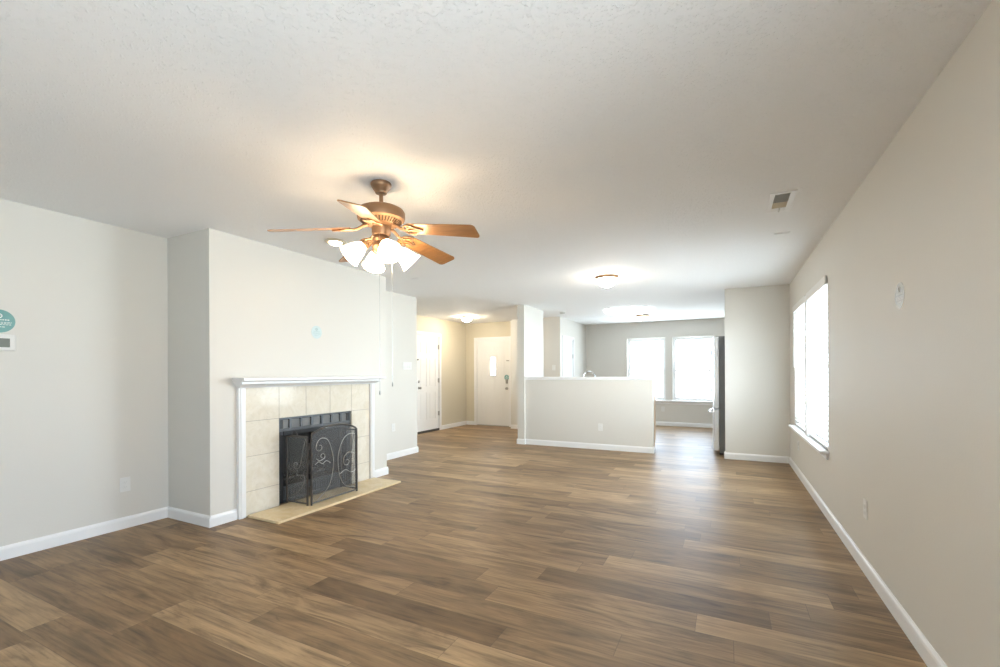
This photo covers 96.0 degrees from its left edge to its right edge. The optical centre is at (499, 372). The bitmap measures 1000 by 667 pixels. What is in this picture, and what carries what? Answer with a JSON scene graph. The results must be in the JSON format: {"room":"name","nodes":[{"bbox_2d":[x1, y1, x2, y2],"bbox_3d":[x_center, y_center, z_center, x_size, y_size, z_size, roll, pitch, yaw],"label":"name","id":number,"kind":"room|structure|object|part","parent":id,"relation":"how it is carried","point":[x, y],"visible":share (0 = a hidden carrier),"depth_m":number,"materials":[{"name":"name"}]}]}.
{"room":"living room","nodes":[
{"label":"living room","id":0,"kind":"room"},
{"bbox_2d":[0,199,416,546],"bbox_3d":[-3.001,0.041,3.900,0.120,2.440,7.268,0,0,27],"label":"wall","id":1,"kind":"structure","parent":0,"point":[84,385],"depth_m":3.44,"materials":[{"name":"beige paint"}]},
{"bbox_2d":[0,310,14,332],"bbox_3d":[-3.371,-0.350,3.030,0.007,0.156,0.156,0,0,27],"label":"round sticker","id":2,"kind":"object","parent":1,"relation":"attached to","point":[7,321],"visible":1,"depth_m":3.06,"materials":[{"name":"teal paper"}]},
{"bbox_2d":[0,334,15,350],"bbox_3d":[-3.355,-0.205,3.034,0.028,0.112,0.128,0,0,27],"label":"thermostat","id":3,"kind":"object","parent":1,"relation":"attached to","point":[7,342],"visible":1,"depth_m":3.05,"materials":[{"name":"plastic"}]},
{"bbox_2d":[120,476,130,492],"bbox_3d":[-3.045,0.906,3.660,0.010,0.117,0.073,0,0,27],"label":"wall outlet","id":4,"kind":"object","parent":1,"relation":"attached to","point":[125,483],"visible":1,"depth_m":3.66,"materials":[{"name":"plastic"}]},
{"bbox_2d":[0,421,473,560],"bbox_3d":[-2.418,1.213,5.642,1.898,0.092,10.900,0,0,27],"label":"baseboard","id":5,"kind":"structure","parent":1,"relation":"attached to","point":[57,539],"depth_m":3.66,"materials":[{"name":"white wood"}]},
{"bbox_2d":[403,362,411,369],"bbox_3d":[-1.420,-0.107,6.897,0.010,0.109,0.194,0,0,27],"label":"light switch","id":6,"kind":"object","parent":1,"relation":"attached to","point":[406,365],"visible":1,"depth_m":6.89,"materials":[{"name":"plastic"}]},
{"bbox_2d":[167,228,386,515],"bbox_3d":[-2.159,0.037,4.763,0.607,2.440,2.136,0,0,27],"label":"wall","id":7,"kind":"structure","parent":0,"point":[239,307],"depth_m":3.92,"materials":[{"name":"beige paint"}]},
{"bbox_2d":[311,326,321,338],"bbox_3d":[-1.886,-0.419,4.631,0.006,0.132,0.132,0,0,27],"label":"round sticker","id":8,"kind":"object","parent":7,"relation":"attached to","point":[316,332],"visible":1,"depth_m":4.63,"materials":[{"name":"white plastic"}]},
{"bbox_2d":[417,315,465,424],"bbox_3d":[-1.691,0.035,9.341,0.120,2.440,3.872,0,0,27],"label":"wall","id":9,"kind":"structure","parent":0,"point":[453,334],"depth_m":10.35,"materials":[{"name":"beige paint"}]},
{"bbox_2d":[417,331,441,433],"bbox_3d":[-1.547,0.197,9.565,0.174,2.115,0.935,0,0,27],"label":"door","id":10,"kind":"structure","parent":9,"relation":"in","point":[429,415],"depth_m":9.58,"materials":[{"name":"paint"}]},
{"bbox_2d":[0,425,926,666],"bbox_3d":[0.000,1.308,5.382,6.950,0.120,13.210,0,0,27],"label":"floor","id":11,"kind":"structure","parent":0,"point":[489,549],"depth_m":2.73,"materials":[{"name":"wood"}]},
{"bbox_2d":[231,376,385,519],"bbox_3d":[-2.028,0.649,4.684,0.654,1.215,1.756,0,0,27],"label":"fireplace","id":12,"kind":"object","parent":11,"relation":"on","point":[268,410],"visible":0.92,"depth_m":4.47,"materials":[{"name":"tile"}]},
{"bbox_2d":[231,376,385,387],"bbox_3d":[-1.816,0.085,4.576,0.174,0.087,1.756,0,0,27],"label":"mantel shelf","id":13,"kind":"object","parent":12,"relation":"attached to","point":[356,381],"depth_m":4.41,"materials":[{"name":"white wood"}]},
{"bbox_2d":[279,411,349,431],"bbox_3d":[-1.898,0.492,4.646,0.038,0.129,0.893,0,0,27],"label":"vent grille","id":14,"kind":"object","parent":12,"relation":"attached to","point":[309,423],"depth_m":4.57,"materials":[{"name":"metal"}]},
{"bbox_3d":[-1.891,0.831,4.648,0.026,0.810,0.908,0,0,27],"label":"insert frame","id":15,"kind":"part","parent":12,"relation":"part of","materials":[{"name":"black metal"}]},
{"bbox_2d":[283,470,346,502],"bbox_3d":[-1.889,1.159,4.648,0.026,0.155,0.798,0,0,27],"label":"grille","id":16,"kind":"object","parent":12,"relation":"attached to","point":[320,484],"depth_m":4.64,"materials":[{"name":"metal"}]},
{"bbox_2d":[248,477,400,523],"bbox_3d":[-1.663,1.244,4.526,0.400,0.022,1.570,0,0,27],"label":"hearth slab","id":17,"kind":"object","parent":11,"relation":"on","point":[283,513],"visible":1,"depth_m":4.29,"materials":[{"name":"beige tile"}]},
{"bbox_2d":[286,423,357,505],"bbox_3d":[-1.754,0.867,4.520,0.314,0.733,0.672,0,0,27],"label":"fireplace screen","id":18,"kind":"object","parent":17,"relation":"on","point":[309,489],"visible":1,"depth_m":4.29,"materials":[{"name":"metal"}]},
{"bbox_3d":[-1.911,0.912,4.240,0.284,0.645,0.019,0,0,24],"label":"panel","id":19,"kind":"part","parent":18,"relation":"part of","materials":[{"name":"metal"}]},
{"bbox_3d":[-1.626,0.866,4.447,0.019,0.733,0.592,0,0,27],"label":"panel","id":20,"kind":"part","parent":18,"relation":"part of","materials":[{"name":"metal"}]},
{"bbox_3d":[-1.616,0.910,4.802,0.264,0.645,0.019,0,0,33],"label":"panel","id":21,"kind":"part","parent":18,"relation":"part of","materials":[{"name":"metal"}]},
{"bbox_2d":[654,395,655,446],"bbox_3d":[1.576,0.804,7.813,2.073,0.875,0.628,0,0,27],"label":"base cabinet","id":22,"kind":"object","parent":11,"relation":"on","point":[654,395],"visible":0.02,"depth_m":7.48,"materials":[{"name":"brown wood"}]},
{"bbox_2d":[709,336,724,454],"bbox_3d":[3.745,0.339,7.055,0.856,1.785,0.910,0,0,27],"label":"refrigerator","id":23,"kind":"object","parent":11,"relation":"on","point":[717,353],"visible":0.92,"depth_m":6.78,"materials":[{"name":"metal"}]},
{"bbox_3d":[3.380,-0.017,7.188,0.074,0.946,0.020,0,0,27],"label":"handle","id":24,"kind":"part","parent":23,"relation":"part of","materials":[{"name":"metal"}]},
{"bbox_3d":[3.350,-0.007,6.997,0.098,1.080,0.452,0,0,27],"label":"door","id":25,"kind":"part","parent":23,"relation":"part of","materials":[{"name":"metal"}]},
{"bbox_3d":[3.457,0.860,7.201,0.098,0.615,0.910,0,0,27],"label":"freezer drawer","id":26,"kind":"part","parent":23,"relation":"part of","materials":[{"name":"metal"}]},
{"bbox_2d":[466,321,510,420],"bbox_3d":[-0.200,0.029,10.691,1.330,2.440,0.120,0,0,27],"label":"wall","id":27,"kind":"structure","parent":0,"point":[493,329],"depth_m":10.86,"materials":[{"name":"beige paint"}]},
{"bbox_2d":[474,336,510,426],"bbox_3d":[-0.156,0.202,10.638,1.003,2.094,0.176,0,0,27],"label":"door","id":28,"kind":"structure","parent":27,"relation":"in","point":[492,393],"depth_m":10.62,"materials":[{"name":"paint"}]},
{"bbox_3d":[-0.166,-0.156,10.620,0.176,0.464,0.016,0,0,27],"label":"window light frame","id":29,"kind":"part","parent":28,"relation":"part of","materials":[{"name":"glass"}]},
{"bbox_2d":[0,0,991,324],"bbox_3d":[-0.011,-1.252,5.382,6.950,0.120,13.210,0,0,27],"label":"ceiling","id":30,"kind":"structure","parent":0,"point":[648,144],"depth_m":2.14,"materials":[{"name":"white paint"}]},
{"bbox_2d":[324,238,345,245],"bbox_3d":[-1.479,-1.164,4.045,0.184,0.043,0.184,0,0,27],"label":"recessed light","id":31,"kind":"object","parent":30,"relation":"in","point":[333,241],"visible":1,"depth_m":4.00,"materials":[{"name":"white glass"}]},
{"bbox_2d":[267,179,479,394],"bbox_3d":[-0.712,-0.526,2.833,1.229,1.325,1.222,0,0,27],"label":"ceiling fan","id":32,"kind":"object","parent":30,"relation":"hanging from","point":[382,217],"visible":1,"depth_m":2.76,"materials":[{"name":"brown wood"}]},
{"bbox_3d":[-1.133,-0.853,2.691,0.454,0.090,0.138,0,0,-21],"label":"blade","id":33,"kind":"part","parent":32,"relation":"part of","materials":[{"name":"brown wood"}]},
{"bbox_3d":[-0.903,-0.730,2.739,0.139,0.152,0.150,0,0,27],"label":"lamp shade","id":34,"kind":"part","parent":32,"relation":"part of","materials":[{"name":"white glass"}]},
{"bbox_3d":[-0.988,-0.853,3.151,0.138,0.090,0.454,0,0,-39],"label":"blade","id":35,"kind":"part","parent":32,"relation":"part of","materials":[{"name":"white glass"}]},
{"bbox_3d":[-0.740,-0.855,2.410,0.138,0.090,0.454,0,0,-3],"label":"blade","id":36,"kind":"part","parent":32,"relation":"part of","materials":[{"name":"brown wood"}]},
{"bbox_3d":[-0.825,-0.791,2.784,0.062,0.065,0.096,0,0,40],"label":"light arm","id":37,"kind":"part","parent":32,"relation":"part of","materials":[{"name":"brown metal"}]},
{"bbox_3d":[-0.825,-0.730,2.981,0.150,0.152,0.139,0,0,27],"label":"lamp shade","id":38,"kind":"part","parent":32,"relation":"part of","materials":[{"name":"white glass"}]},
{"bbox_3d":[-0.738,-0.364,2.763,0.010,1.000,0.013,0,0,27],"label":"pull chain","id":39,"kind":"part","parent":32,"relation":"part of","materials":[{"name":"silver metal"}]},
{"bbox_3d":[-0.677,-0.758,2.694,0.081,0.080,0.057,0,0,39],"label":"bulb","id":40,"kind":"part","parent":32,"relation":"part of","materials":[{"name":"white glass"}]},
{"bbox_3d":[-0.661,-0.731,2.661,0.150,0.152,0.139,0,0,27],"label":"lamp shade","id":41,"kind":"part","parent":32,"relation":"part of","materials":[{"name":"white glass"}]},
{"bbox_3d":[-0.675,-0.389,2.810,0.016,0.950,0.009,0,0,27],"label":"pull chain","id":42,"kind":"part","parent":32,"relation":"part of","materials":[{"name":"silver metal"}]},
{"bbox_3d":[-0.583,-0.731,2.902,0.139,0.152,0.150,0,0,27],"label":"lamp shade","id":43,"kind":"part","parent":32,"relation":"part of","materials":[{"name":"white glass"}]},
{"bbox_3d":[-0.505,-0.856,3.155,0.138,0.090,0.454,0,0,33],"label":"blade","id":44,"kind":"part","parent":32,"relation":"part of","materials":[{"name":"brown wood"}]},
{"bbox_3d":[-0.352,-0.856,2.697,0.454,0.090,0.138,0,0,15],"label":"blade","id":45,"kind":"part","parent":32,"relation":"part of","materials":[{"name":"brown wood"}]},
{"bbox_2d":[461,316,472,322],"bbox_3d":[-0.704,-1.126,9.532,0.250,0.126,0.250,0,0,27],"label":"ceiling light","id":46,"kind":"object","parent":30,"relation":"attached to","point":[466,319],"visible":1,"depth_m":9.45,"materials":[{"name":"white glass"}]},
{"bbox_2d":[595,274,618,288],"bbox_3d":[1.329,-1.122,5.598,0.290,0.151,0.290,0,0,27],"label":"ceiling light","id":47,"kind":"object","parent":30,"relation":"attached to","point":[607,280],"visible":1,"depth_m":5.51,"materials":[{"name":"white glass"}]},
{"bbox_2d":[603,306,649,315],"bbox_3d":[2.388,-1.159,8.491,0.820,0.086,0.760,0,0,27],"label":"ceiling light","id":48,"kind":"object","parent":30,"relation":"attached to","point":[625,310],"visible":1,"depth_m":8.24,"materials":[{"name":"white glass"}]},
{"bbox_2d":[636,314,648,320],"bbox_3d":[2.967,-1.137,9.364,0.270,0.136,0.270,0,0,27],"label":"ceiling light","id":49,"kind":"object","parent":30,"relation":"attached to","point":[642,317],"visible":1,"depth_m":9.28,"materials":[{"name":"white glass"}]},
{"bbox_2d":[766,189,797,212],"bbox_3d":[1.966,-1.191,3.150,0.150,0.020,0.390,0,0,27],"label":"ceiling vent","id":50,"kind":"object","parent":30,"relation":"in","point":[779,201],"visible":1,"depth_m":3.12,"materials":[{"name":"grey plastic"}]},
{"bbox_2d":[511,317,554,424],"bbox_3d":[0.771,0.025,9.979,1.045,2.440,0.280,0,0,27],"label":"wall","id":51,"kind":"structure","parent":0,"point":[548,322],"depth_m":9.74,"materials":[{"name":"beige paint"}]},
{"bbox_2d":[517,305,585,438],"bbox_3d":[1.242,0.022,9.630,0.130,2.440,3.900,0,0,27],"label":"wall","id":52,"kind":"structure","parent":0,"point":[529,319],"depth_m":8.33,"materials":[{"name":"beige paint"}]},
{"bbox_2d":[517,439,525,443],"bbox_3d":[0.575,1.200,8.295,0.159,0.092,0.940,0,0,27],"label":"baseboard","id":53,"kind":"structure","parent":52,"relation":"attached to","point":[519,441],"depth_m":7.87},
{"bbox_2d":[562,335,573,376],"bbox_3d":[1.497,0.214,10.059,0.178,2.055,0.805,0,0,27],"label":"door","id":54,"kind":"structure","parent":52,"relation":"in","point":[567,342],"depth_m":10.03,"materials":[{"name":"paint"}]},
{"bbox_2d":[586,318,724,423],"bbox_3d":[3.906,0.011,10.550,4.042,2.440,0.140,0,0,27],"label":"wall","id":55,"kind":"structure","parent":0,"point":[606,344],"depth_m":10.59,"materials":[{"name":"grey paint"}]},
{"bbox_2d":[628,338,665,399],"bbox_3d":[3.514,-0.092,10.792,0.875,1.470,0.050,0,0,27],"label":"window","id":56,"kind":"structure","parent":55,"relation":"in","point":[642,339],"depth_m":10.74,"materials":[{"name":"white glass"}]},
{"bbox_3d":[3.517,-0.413,10.801,0.805,0.758,0.018,0,0,27],"label":"sash","id":57,"kind":"part","parent":56,"relation":"part of","materials":[{"name":"white glass"}]},
{"bbox_3d":[3.511,0.269,10.783,0.805,0.678,0.018,0,0,27],"label":"sash","id":58,"kind":"part","parent":56,"relation":"part of","materials":[{"name":"white glass"}]},
{"bbox_2d":[655,400,712,404],"bbox_3d":[3.925,0.683,10.439,2.020,0.085,0.045,0,0,27],"label":"trim","id":59,"kind":"structure","parent":55,"relation":"attached to","point":[657,401],"depth_m":10.28,"materials":[{"name":"white wood"}]},
{"bbox_2d":[656,421,712,427],"bbox_3d":[3.930,1.185,10.454,3.922,0.092,0.014,0,0,27],"label":"baseboard","id":60,"kind":"structure","parent":55,"relation":"attached to","point":[703,425],"depth_m":10.30,"materials":[{"name":"white wood"}]},
{"bbox_2d":[673,336,714,400],"bbox_3d":[4.443,-0.097,10.325,0.885,1.470,0.050,0,0,27],"label":"window","id":61,"kind":"structure","parent":55,"relation":"in","point":[696,337],"depth_m":10.42,"materials":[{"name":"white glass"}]},
{"bbox_3d":[4.446,-0.418,10.333,0.815,0.758,0.018,0,0,27],"label":"sash","id":62,"kind":"part","parent":61,"relation":"part of","materials":[{"name":"white glass"}]},
{"bbox_3d":[4.440,0.265,10.316,0.815,0.678,0.018,0,0,27],"label":"sash","id":63,"kind":"part","parent":61,"relation":"part of","materials":[{"name":"white glass"}]},
{"bbox_2d":[525,284,789,456],"bbox_3d":[2.219,0.018,7.064,3.922,2.440,0.125,0,0,27],"label":"wall","id":64,"kind":"structure","parent":0,"point":[757,319],"depth_m":6.43,"materials":[{"name":"beige paint"}]},
{"bbox_2d":[525,377,654,379],"bbox_3d":[1.429,0.091,7.465,2.150,0.051,0.156,0,0,27],"label":"trim","id":65,"kind":"structure","parent":64,"relation":"on","point":[526,378],"depth_m":7.36,"materials":[{"name":"white wood"}]},
{"bbox_2d":[526,439,654,453],"bbox_3d":[1.430,1.196,7.458,2.150,0.092,0.134,0,0,27],"label":"baseboard","id":66,"kind":"structure","parent":64,"relation":"attached to","point":[640,449],"depth_m":7.34,"materials":[{"name":"white wood"}]},
{"bbox_2d":[598,424,602,430],"bbox_3d":[1.627,0.881,7.294,0.073,0.117,0.010,0,0,27],"label":"wall outlet","id":67,"kind":"object","parent":64,"relation":"attached to","point":[600,426],"visible":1,"depth_m":7.29,"materials":[{"name":"plastic"}]},
{"bbox_2d":[724,452,788,462],"bbox_3d":[3.613,1.186,6.354,0.803,0.092,0.134,0,0,27],"label":"baseboard","id":68,"kind":"structure","parent":64,"relation":"attached to","point":[737,456],"depth_m":6.29,"materials":[{"name":"white wood"}]},
{"bbox_2d":[789,0,999,666],"bbox_3d":[2.908,0.015,3.916,0.140,2.440,12.890,0,0,27],"label":"wall","id":69,"kind":"structure","parent":0,"point":[914,388],"depth_m":1.91,"materials":[{"name":"beige paint"}]},
{"bbox_2d":[788,296,828,459],"bbox_3d":[3.279,-0.041,4.734,0.202,1.550,2.165,0,0,27],"label":"window","id":70,"kind":"structure","parent":69,"relation":"in","point":[808,371],"depth_m":4.69,"materials":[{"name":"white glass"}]},
{"bbox_2d":[792,295,805,431],"bbox_3d":[3.507,-0.089,5.225,0.078,1.485,0.997,0,0,27],"label":"window blind","id":71,"kind":"object","parent":70,"relation":"attached to","point":[799,307],"visible":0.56,"depth_m":5.33,"materials":[{"name":"plastic"}]},
{"bbox_3d":[3.520,0.644,5.220,0.048,0.018,0.965,0,0,27],"label":"rail","id":72,"kind":"part","parent":71,"relation":"part of","materials":[{"name":"plastic"}]},
{"bbox_3d":[3.260,0.672,4.745,0.152,0.026,2.165,0,0,27],"label":"sill","id":73,"kind":"part","parent":70,"relation":"part of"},
{"bbox_3d":[3.275,-0.079,4.733,0.106,1.475,0.100,0,0,27],"label":"mullion post","id":74,"kind":"part","parent":70,"relation":"part of","materials":[{"name":"white"}]},
{"bbox_3d":[3.346,-0.079,4.697,0.050,1.475,2.070,0,0,27],"label":"frame","id":75,"kind":"part","parent":70,"relation":"part of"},
{"bbox_2d":[806,275,827,448],"bbox_3d":[3.018,-0.087,4.253,0.078,1.485,0.997,0,0,27],"label":"window blind","id":76,"kind":"object","parent":70,"relation":"attached to","point":[817,293],"visible":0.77,"depth_m":4.27,"materials":[{"name":"plastic"}]},
{"bbox_3d":[3.172,-0.059,4.534,0.056,1.395,0.002,0,0,27],"label":"ladder cord","id":77,"kind":"part","parent":76,"relation":"part of","materials":[{"name":"fabric"}]},
{"bbox_3d":[3.031,0.647,4.248,0.048,0.018,0.965,0,0,27],"label":"rail","id":78,"kind":"part","parent":76,"relation":"part of","materials":[{"name":"plastic"}]},
{"bbox_3d":[3.116,-0.414,4.221,0.018,0.733,0.945,0,0,27],"label":"sash","id":79,"kind":"part","parent":70,"relation":"part of","materials":[{"name":"white glass"}]},
{"bbox_3d":[3.101,0.270,4.231,0.018,0.708,0.945,0,0,27],"label":"sash","id":80,"kind":"part","parent":70,"relation":"part of","materials":[{"name":"white glass"}]},
{"bbox_2d":[863,498,867,519],"bbox_3d":[2.261,0.843,2.789,0.010,0.117,0.073,0,0,27],"label":"wall outlet","id":81,"kind":"object","parent":69,"relation":"attached to","point":[865,507],"visible":1,"depth_m":2.77,"materials":[{"name":"plastic"}]},
{"bbox_2d":[789,457,946,666],"bbox_3d":[2.844,1.190,3.950,0.014,0.092,12.610,0,0,27],"label":"baseboard","id":82,"kind":"structure","parent":69,"relation":"attached to","point":[931,658],"depth_m":2.46,"materials":[{"name":"white wood"}]},
{"bbox_2d":[895,282,904,308],"bbox_3d":[1.977,-0.383,2.228,0.006,0.132,0.132,0,0,27],"label":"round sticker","id":83,"kind":"object","parent":69,"relation":"attached to","point":[899,293],"visible":1,"depth_m":2.22,"materials":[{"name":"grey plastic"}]}
]}

